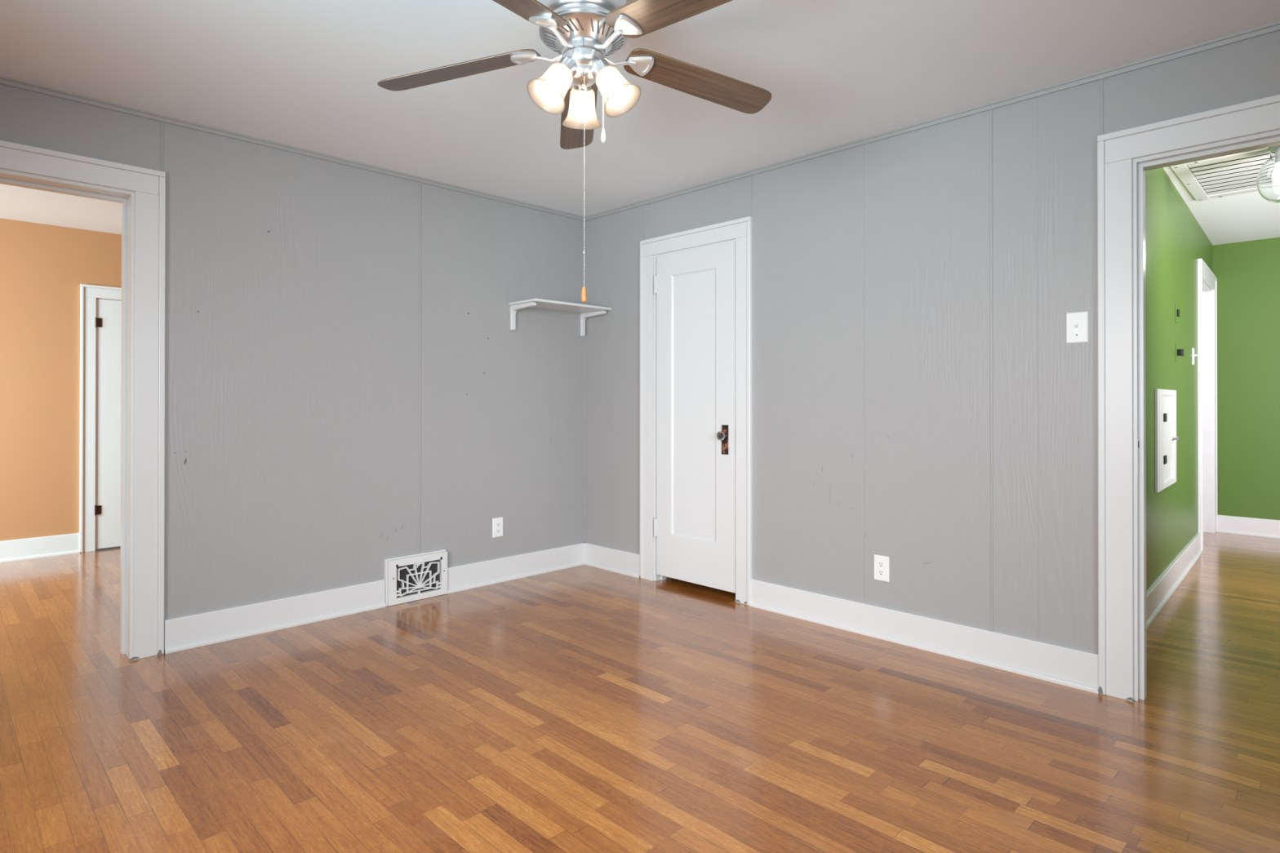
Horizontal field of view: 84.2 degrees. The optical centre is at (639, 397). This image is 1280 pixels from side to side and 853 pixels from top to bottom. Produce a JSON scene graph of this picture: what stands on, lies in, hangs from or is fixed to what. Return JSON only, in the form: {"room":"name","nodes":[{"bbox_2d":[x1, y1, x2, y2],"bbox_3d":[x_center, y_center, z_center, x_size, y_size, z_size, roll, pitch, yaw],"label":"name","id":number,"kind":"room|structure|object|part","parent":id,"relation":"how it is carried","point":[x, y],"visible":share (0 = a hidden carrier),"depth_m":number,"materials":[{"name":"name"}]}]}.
{"room":"empty living room","nodes":[
{"label":"empty living room","id":0,"kind":"room"},
{"bbox_2d":[0,217,121,541],"bbox_3d":[-4.913,-0.115,4.721,5.600,2.550,0.100,0,0,-45],"label":"wall","id":1,"kind":"structure","parent":0,"point":[43,268],"depth_m":5.19,"materials":[{"name":"orange paint"}]},
{"bbox_2d":[0,533,79,562],"bbox_3d":[-5.487,1.084,4.053,3.610,0.148,0.030,0,0,-45],"label":"baseboard","id":2,"kind":"structure","parent":1,"relation":"attached to","point":[11,550],"depth_m":5.16,"materials":[{"name":"white wood"}]},
{"bbox_2d":[79,284,121,552],"bbox_3d":[-3.869,0.155,5.671,0.966,2.020,0.028,0,0,-45],"label":"trim","id":3,"kind":"structure","parent":1,"relation":"attached to","point":[89,294],"depth_m":5.36,"materials":[{"name":"white wood"}]},
{"bbox_3d":[-4.173,0.201,5.373,0.074,1.925,0.020,0,0,-45],"label":"casing","id":4,"kind":"part","parent":3,"relation":"part of","materials":[{"name":"white wood"}]},
{"bbox_2d":[94,298,121,549],"bbox_3d":[-3.884,0.198,5.678,0.782,1.909,0.058,0,0,-45],"label":"door","id":5,"kind":"structure","parent":1,"relation":"in","point":[108,324],"depth_m":5.46,"materials":[{"name":"white wood"}]},
{"bbox_2d":[0,183,121,234],"bbox_3d":[-3.903,-1.320,3.713,5.600,0.080,2.860,0,0,-45],"label":"ceiling","id":6,"kind":"structure","parent":0,"point":[16,203],"depth_m":4.82,"materials":[{"name":"white paint"}]},
{"bbox_2d":[0,83,584,619],"bbox_3d":[-2.100,-0.112,3.388,4.700,2.537,0.140,0,0,-45],"label":"wall","id":7,"kind":"structure","parent":0,"point":[292,279],"depth_m":3.78,"materials":[{"name":"grey paint"}]},
{"bbox_2d":[0,140,165,660],"bbox_3d":[-2.832,0.064,2.652,1.750,2.179,0.190,0,0,-45],"label":"trim","id":8,"kind":"structure","parent":7,"relation":"attached to","point":[140,192],"depth_m":3.16,"materials":[{"name":"white wood"}]},
{"bbox_3d":[-2.207,0.121,3.168,0.088,2.070,0.020,0,0,-45],"label":"casing","id":9,"kind":"part","parent":8,"relation":"part of","materials":[{"name":"white wood"}]},
{"bbox_2d":[0,75,585,221],"bbox_3d":[-2.010,-1.268,3.373,4.600,0.026,0.016,0,0,-45],"label":"trim","id":10,"kind":"structure","parent":7,"relation":"attached to","point":[3,80],"depth_m":3.48,"materials":[{"name":"grey paint"}]},
{"bbox_2d":[160,121,585,553],"bbox_3d":[-1.280,-0.121,4.105,2.526,2.265,0.004,0,0,-45],"label":"trim","id":11,"kind":"structure","parent":7,"relation":"attached to","point":[162,122],"depth_m":4.11,"materials":[{"name":"grey paint"}]},
{"bbox_2d":[164,542,585,653],"bbox_3d":[-2.006,1.082,3.358,4.599,0.148,0.030,0,0,-45],"label":"baseboard","id":12,"kind":"structure","parent":7,"relation":"attached to","point":[199,629],"depth_m":3.70,"materials":[{"name":"white wood"}]},
{"bbox_2d":[384,549,448,606],"bbox_3d":[-1.282,1.028,4.076,0.378,0.262,0.036,0,0,-45],"label":"air vent","id":13,"kind":"object","parent":7,"relation":"in","point":[421,575],"visible":1,"depth_m":4.06,"materials":[{"name":"white metal"}]},
{"bbox_2d":[396,561,441,596],"bbox_3d":[-1.272,1.038,4.077,0.285,0.178,0.017,0,0,-45],"label":"grille","id":14,"kind":"object","parent":13,"relation":"attached to","point":[414,579],"depth_m":4.08,"materials":[{"name":"white metal"}]},
{"bbox_2d":[492,516,502,537],"bbox_3d":[-0.897,0.818,4.480,0.078,0.122,0.008,0,0,-45],"label":"wall outlet","id":15,"kind":"object","parent":7,"relation":"attached to","point":[497,523],"visible":1,"depth_m":4.47,"materials":[{"name":"white plastic"}]},
{"bbox_2d":[550,310,551,548],"bbox_3d":[-0.603,-0.117,4.783,0.002,2.260,0.001,0,0,-45],"label":"trim","id":16,"kind":"structure","parent":7,"relation":"attached to","point":[550,310],"depth_m":4.78,"materials":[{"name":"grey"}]},
{"bbox_2d":[508,297,611,336],"bbox_3d":[-0.516,-0.522,4.671,0.638,0.176,0.282,0,0,-45],"label":"wall shelf","id":17,"kind":"object","parent":7,"relation":"attached to","point":[586,311],"visible":1,"depth_m":4.61,"materials":[{"name":"white wood"}]},
{"bbox_2d":[0,532,1279,852],"bbox_3d":[0.227,1.158,3.488,11.154,0.001,9.400,0,0,-45],"label":"floor","id":18,"kind":"structure","parent":0,"point":[583,708],"depth_m":2.46,"materials":[{"name":"brown wood"}]},
{"bbox_2d":[0,0,1279,216],"bbox_3d":[-0.250,-1.327,1.538,4.700,0.080,5.100,0,0,-45],"label":"ceiling","id":19,"kind":"structure","parent":0,"point":[305,74],"depth_m":2.74,"materials":[{"name":"white paint"}]},
{"bbox_2d":[377,0,771,302],"bbox_3d":[-0.143,-0.786,2.145,1.298,0.997,1.252,0,0,-45],"label":"ceiling fan","id":20,"kind":"object","parent":19,"relation":"hanging from","point":[584,33],"visible":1,"depth_m":2.15,"materials":[{"name":"brown wood"}]},
{"bbox_3d":[-0.578,-1.044,2.261,0.527,0.086,0.130,0,0,11],"label":"blade","id":21,"kind":"part","parent":20,"relation":"part of","materials":[{"name":"brown wood"}]},
{"bbox_3d":[-0.372,-1.053,1.823,0.130,0.077,0.527,0,0,29],"label":"blade","id":22,"kind":"part","parent":20,"relation":"part of","materials":[{"name":"brown wood"}]},
{"bbox_3d":[-0.268,-0.929,2.115,0.140,0.144,0.127,0,0,-45],"label":"lamp shade","id":23,"kind":"part","parent":20,"relation":"part of","materials":[{"name":"white glass"}]},
{"bbox_3d":[-0.258,-0.938,2.121,0.074,0.090,0.057,0,0,-45],"label":"light bulb","id":24,"kind":"part","parent":20,"relation":"part of","materials":[{"name":"white glass"}]},
{"bbox_2d":[558,57,575,75],"bbox_3d":[-0.225,-0.998,2.145,0.064,0.060,0.056,0,0,-45],"label":"socket","id":25,"kind":"object","parent":20,"relation":"attached to","point":[566,65],"depth_m":2.12,"materials":[{"name":"silver metal"}]},
{"bbox_3d":[-0.225,-1.040,2.592,0.130,0.088,0.527,0,0,-7],"label":"blade","id":26,"kind":"part","parent":20,"relation":"part of","materials":[{"name":"brown wood"}]},
{"bbox_3d":[-0.186,-0.928,2.304,0.130,0.144,0.136,0,0,-45],"label":"lamp shade","id":27,"kind":"part","parent":20,"relation":"part of","materials":[{"name":"white glass"}]},
{"bbox_2d":[573,84,591,90],"bbox_3d":[-0.181,-0.997,2.247,0.055,0.060,0.064,0,0,-8],"label":"socket","id":28,"kind":"object","parent":20,"relation":"attached to","point":[576,87],"depth_m":2.23,"materials":[{"name":"silver metal"}]},
{"bbox_3d":[-0.168,-0.666,2.132,0.004,0.666,0.010,0,0,-5],"label":"pull chain","id":29,"kind":"part","parent":20,"relation":"part of","materials":[{"name":"silver metal"}]},
{"bbox_2d":[592,58,610,76],"bbox_3d":[-0.114,-0.998,2.158,0.064,0.060,0.055,0,0,23],"label":"socket","id":30,"kind":"object","parent":20,"relation":"attached to","point":[601,67],"depth_m":2.13,"materials":[{"name":"silver metal"}]},
{"bbox_3d":[-0.112,-0.925,2.173,0.004,0.205,0.004,0,0,-22],"label":"pull chain","id":31,"kind":"part","parent":20,"relation":"part of","materials":[{"name":"white"}]},
{"bbox_3d":[-0.074,-0.938,2.144,0.058,0.090,0.072,0,0,-45],"label":"light bulb","id":32,"kind":"part","parent":20,"relation":"part of","materials":[{"name":"white glass"}]},
{"bbox_3d":[-0.061,-0.929,2.142,0.125,0.144,0.139,0,0,-45],"label":"lamp shade","id":33,"kind":"part","parent":20,"relation":"part of","materials":[{"name":"white glass"}]},
{"bbox_3d":[0.105,-1.056,1.881,0.137,0.073,0.528,0,0,-45],"label":"blade","id":34,"kind":"part","parent":20,"relation":"part of","materials":[{"name":"brown wood"}]},
{"bbox_3d":[0.199,-1.048,2.358,0.527,0.080,0.130,0,0,-25],"label":"blade","id":35,"kind":"part","parent":20,"relation":"part of","materials":[{"name":"brown wood"}]},
{"bbox_2d":[586,30,1279,653],"bbox_3d":[1.413,-0.111,3.291,0.140,2.537,5.240,0,0,-45],"label":"wall","id":36,"kind":"structure","parent":0,"point":[917,495],"depth_m":3.29,"materials":[{"name":"grey paint"}]},
{"bbox_2d":[653,241,735,593],"bbox_3d":[0.309,0.110,4.263,0.098,2.010,0.635,0,0,-45],"label":"door","id":37,"kind":"structure","parent":36,"relation":"in","point":[695,522],"depth_m":4.27,"materials":[{"name":"white wood"}]},
{"bbox_3d":[0.465,0.217,4.065,0.038,0.055,0.055,0,0,-45],"label":"knob","id":38,"kind":"part","parent":37,"relation":"part of","materials":[{"name":"clear glass"}]},
{"bbox_2d":[639,216,752,605],"bbox_3d":[0.366,0.073,4.323,0.173,2.176,0.874,0,0,-45],"label":"trim","id":39,"kind":"structure","parent":36,"relation":"attached to","point":[740,231],"depth_m":4.04,"materials":[{"name":"white wood"}]},
{"bbox_3d":[0.056,0.127,4.538,0.020,2.070,0.084,0,0,-45],"label":"casing","id":40,"kind":"part","parent":39,"relation":"part of","materials":[{"name":"white wood"}]},
{"bbox_3d":[0.580,0.125,4.013,0.020,2.070,0.084,0,0,-45],"label":"casing","id":41,"kind":"part","parent":39,"relation":"part of","materials":[{"name":"white wood"}]},
{"bbox_2d":[583,542,1098,693],"bbox_3d":[1.367,1.083,3.212,0.030,0.148,4.999,0,0,-45],"label":"baseboard","id":42,"kind":"structure","parent":36,"relation":"attached to","point":[1070,667],"depth_m":3.27,"materials":[{"name":"white wood"}]},
{"bbox_2d":[585,78,1103,631],"bbox_3d":[0.716,-0.119,3.889,0.004,2.268,3.128,0,0,-45],"label":"trim","id":43,"kind":"structure","parent":36,"relation":"attached to","point":[1101,80],"depth_m":3.08,"materials":[{"name":"grey paint"}]},
{"bbox_2d":[873,554,888,582],"bbox_3d":[1.167,0.824,3.429,0.008,0.122,0.078,0,0,-45],"label":"wall outlet","id":44,"kind":"object","parent":36,"relation":"attached to","point":[881,563],"visible":1,"depth_m":3.43,"materials":[{"name":"white plastic"}]},
{"bbox_2d":[877,569,884,575],"bbox_3d":[1.165,0.844,3.428,0.003,0.026,0.034,0,0,-45],"label":"receptacle","id":45,"kind":"object","parent":44,"relation":"attached to","point":[880,572],"depth_m":3.43,"materials":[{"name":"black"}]},
{"bbox_2d":[877,561,884,567],"bbox_3d":[1.165,0.805,3.428,0.003,0.026,0.034,0,0,-45],"label":"receptacle","id":46,"kind":"object","parent":44,"relation":"attached to","point":[880,564],"depth_m":3.43,"materials":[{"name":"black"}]},
{"bbox_2d":[585,21,1279,221],"bbox_3d":[1.373,-1.267,3.227,0.016,0.026,5.000,0,0,-45],"label":"trim","id":47,"kind":"structure","parent":36,"relation":"attached to","point":[1275,26],"depth_m":3.07,"materials":[{"name":"grey paint"}]},
{"bbox_2d":[863,144,1038,540],"bbox_3d":[1.381,-0.123,3.225,0.001,2.260,0.779,0,0,-45],"label":"trim","id":48,"kind":"structure","parent":36,"relation":"attached to","point":[864,144],"depth_m":2.95,"materials":[{"name":"grey"}]},
{"bbox_2d":[1066,311,1088,343],"bbox_3d":[1.751,-0.283,2.843,0.017,0.124,0.078,0,0,-45],"label":"light switch","id":49,"kind":"object","parent":36,"relation":"attached to","point":[1077,322],"visible":1,"depth_m":2.84,"materials":[{"name":"white plastic"}]},
{"bbox_2d":[1097,94,1279,701],"bbox_3d":[2.223,0.063,2.461,0.174,2.184,1.065,0,0,-45],"label":"trim","id":50,"kind":"structure","parent":36,"relation":"attached to","point":[1124,157],"depth_m":2.72,"materials":[{"name":"white wood"}]},
{"bbox_3d":[1.851,0.121,2.738,0.020,2.070,0.088,0,0,-45],"label":"casing","id":51,"kind":"part","parent":50,"relation":"part of","materials":[{"name":"white wood"}]},
{"bbox_3d":[1.907,0.226,2.714,0.022,0.140,0.002,0,0,-45],"label":"strike plate","id":52,"kind":"part","parent":50,"relation":"part of","materials":[{"name":"white wood"}]},
{"bbox_2d":[1145,167,1213,591],"bbox_3d":[3.458,-0.136,4.654,0.120,2.600,4.685,0,0,43],"label":"wall","id":53,"kind":"structure","parent":0,"point":[1175,240],"depth_m":4.43,"materials":[{"name":"green paint"}]},
{"bbox_2d":[1154,388,1179,493],"bbox_3d":[3.104,0.237,4.172,0.735,0.573,0.049,0,0,-45],"label":"hatch","id":54,"kind":"object","parent":53,"relation":"attached to","point":[1166,438],"visible":1,"depth_m":4.12,"materials":[{"name":"white wood"}]},
{"bbox_3d":[3.131,0.237,4.217,0.007,0.513,0.435,0,0,43],"label":"panel","id":55,"kind":"part","parent":54,"relation":"part of","materials":[{"name":"white wood"}]},
{"bbox_3d":[3.132,0.228,4.215,0.010,0.293,0.425,0,0,43],"label":"door","id":56,"kind":"part","parent":54,"relation":"part of","materials":[{"name":"white wood"}]},
{"bbox_3d":[3.272,0.249,4.330,0.032,0.032,0.035,0,0,-45],"label":"knob","id":57,"kind":"part","parent":54,"relation":"part of","materials":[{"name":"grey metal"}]},
{"bbox_2d":[1146,532,1202,630],"bbox_3d":[3.078,1.088,4.140,0.030,0.148,3.384,0,0,43],"label":"baseboard","id":58,"kind":"structure","parent":53,"relation":"attached to","point":[1159,593],"depth_m":4.23,"materials":[{"name":"white wood"}]},
{"bbox_2d":[1174,302,1179,322],"bbox_3d":[3.439,-0.545,4.537,0.075,0.120,0.016,0,0,-45],"label":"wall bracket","id":59,"kind":"object","parent":53,"relation":"attached to","point":[1176,311],"visible":1,"depth_m":4.54,"materials":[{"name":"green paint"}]},
{"bbox_3d":[3.430,-0.545,4.535,0.005,0.120,0.060,0,0,43],"label":"plate","id":60,"kind":"part","parent":59,"relation":"part of","materials":[{"name":"green paint"}]},
{"bbox_2d":[1175,342,1183,361],"bbox_3d":[3.462,-0.291,4.548,0.085,0.120,0.034,0,0,-45],"label":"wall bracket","id":61,"kind":"object","parent":53,"relation":"attached to","point":[1178,352],"visible":1,"depth_m":4.53,"materials":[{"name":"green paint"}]},
{"bbox_3d":[3.444,-0.291,4.549,0.005,0.120,0.060,0,0,43],"label":"plate","id":62,"kind":"part","parent":61,"relation":"part of","materials":[{"name":"green paint"}]},
{"bbox_2d":[1191,347,1197,364],"bbox_3d":[4.053,-0.304,5.177,0.075,0.122,0.028,0,0,-45],"label":"light switch","id":63,"kind":"object","parent":53,"relation":"attached to","point":[1193,348],"visible":1,"depth_m":5.16,"materials":[{"name":"white plastic"}]},
{"bbox_3d":[4.046,-0.304,5.184,0.006,0.122,0.075,0,0,43],"label":"plate","id":64,"kind":"part","parent":63,"relation":"part of","materials":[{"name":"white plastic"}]},
{"bbox_2d":[1196,258,1217,551],"bbox_3d":[4.589,0.057,5.853,0.190,2.225,1.171,0,0,43],"label":"trim","id":65,"kind":"structure","parent":53,"relation":"attached to","point":[1207,474],"depth_m":6.15,"materials":[{"name":"white wood"}]},
{"bbox_3d":[4.999,0.116,6.175,0.091,2.110,0.024,0,0,-45],"label":"casing","id":66,"kind":"part","parent":65,"relation":"part of","materials":[{"name":"white wood"}]},
{"bbox_2d":[1163,166,1279,245],"bbox_3d":[4.265,-1.394,3.851,4.680,0.080,2.800,0,0,-45],"label":"ceiling","id":67,"kind":"structure","parent":0,"point":[1248,216],"depth_m":5.25,"materials":[{"name":"white paint"}]},
{"bbox_2d":[1170,147,1270,201],"bbox_3d":[3.768,-1.345,4.115,1.030,0.016,0.975,0,0,-45],"label":"ceiling vent","id":68,"kind":"object","parent":67,"relation":"in","point":[1235,174],"visible":0.8,"depth_m":4.26,"materials":[{"name":"white metal"}]},
{"bbox_2d":[1256,145,1279,202],"bbox_3d":[3.423,-1.202,3.795,0.186,0.306,0.186,0,0,-45],"label":"globe lamp","id":69,"kind":"object","parent":67,"relation":"attached to","point":[1268,180],"visible":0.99,"depth_m":3.77,"materials":[{"name":"white glass"}]},
{"bbox_2d":[1213,237,1279,519],"bbox_3d":[5.886,-0.132,5.463,0.100,2.600,2.800,0,0,-45],"label":"wall","id":70,"kind":"structure","parent":0,"point":[1247,273],"depth_m":6.06,"materials":[{"name":"green paint"}]},
{"bbox_2d":[1216,515,1279,538],"bbox_3d":[5.900,1.094,5.352,0.030,0.148,2.428,0,0,-45],"label":"baseboard","id":71,"kind":"structure","parent":70,"relation":"attached to","point":[1263,527],"depth_m":6.05,"materials":[{"name":"white wood"}]}
]}

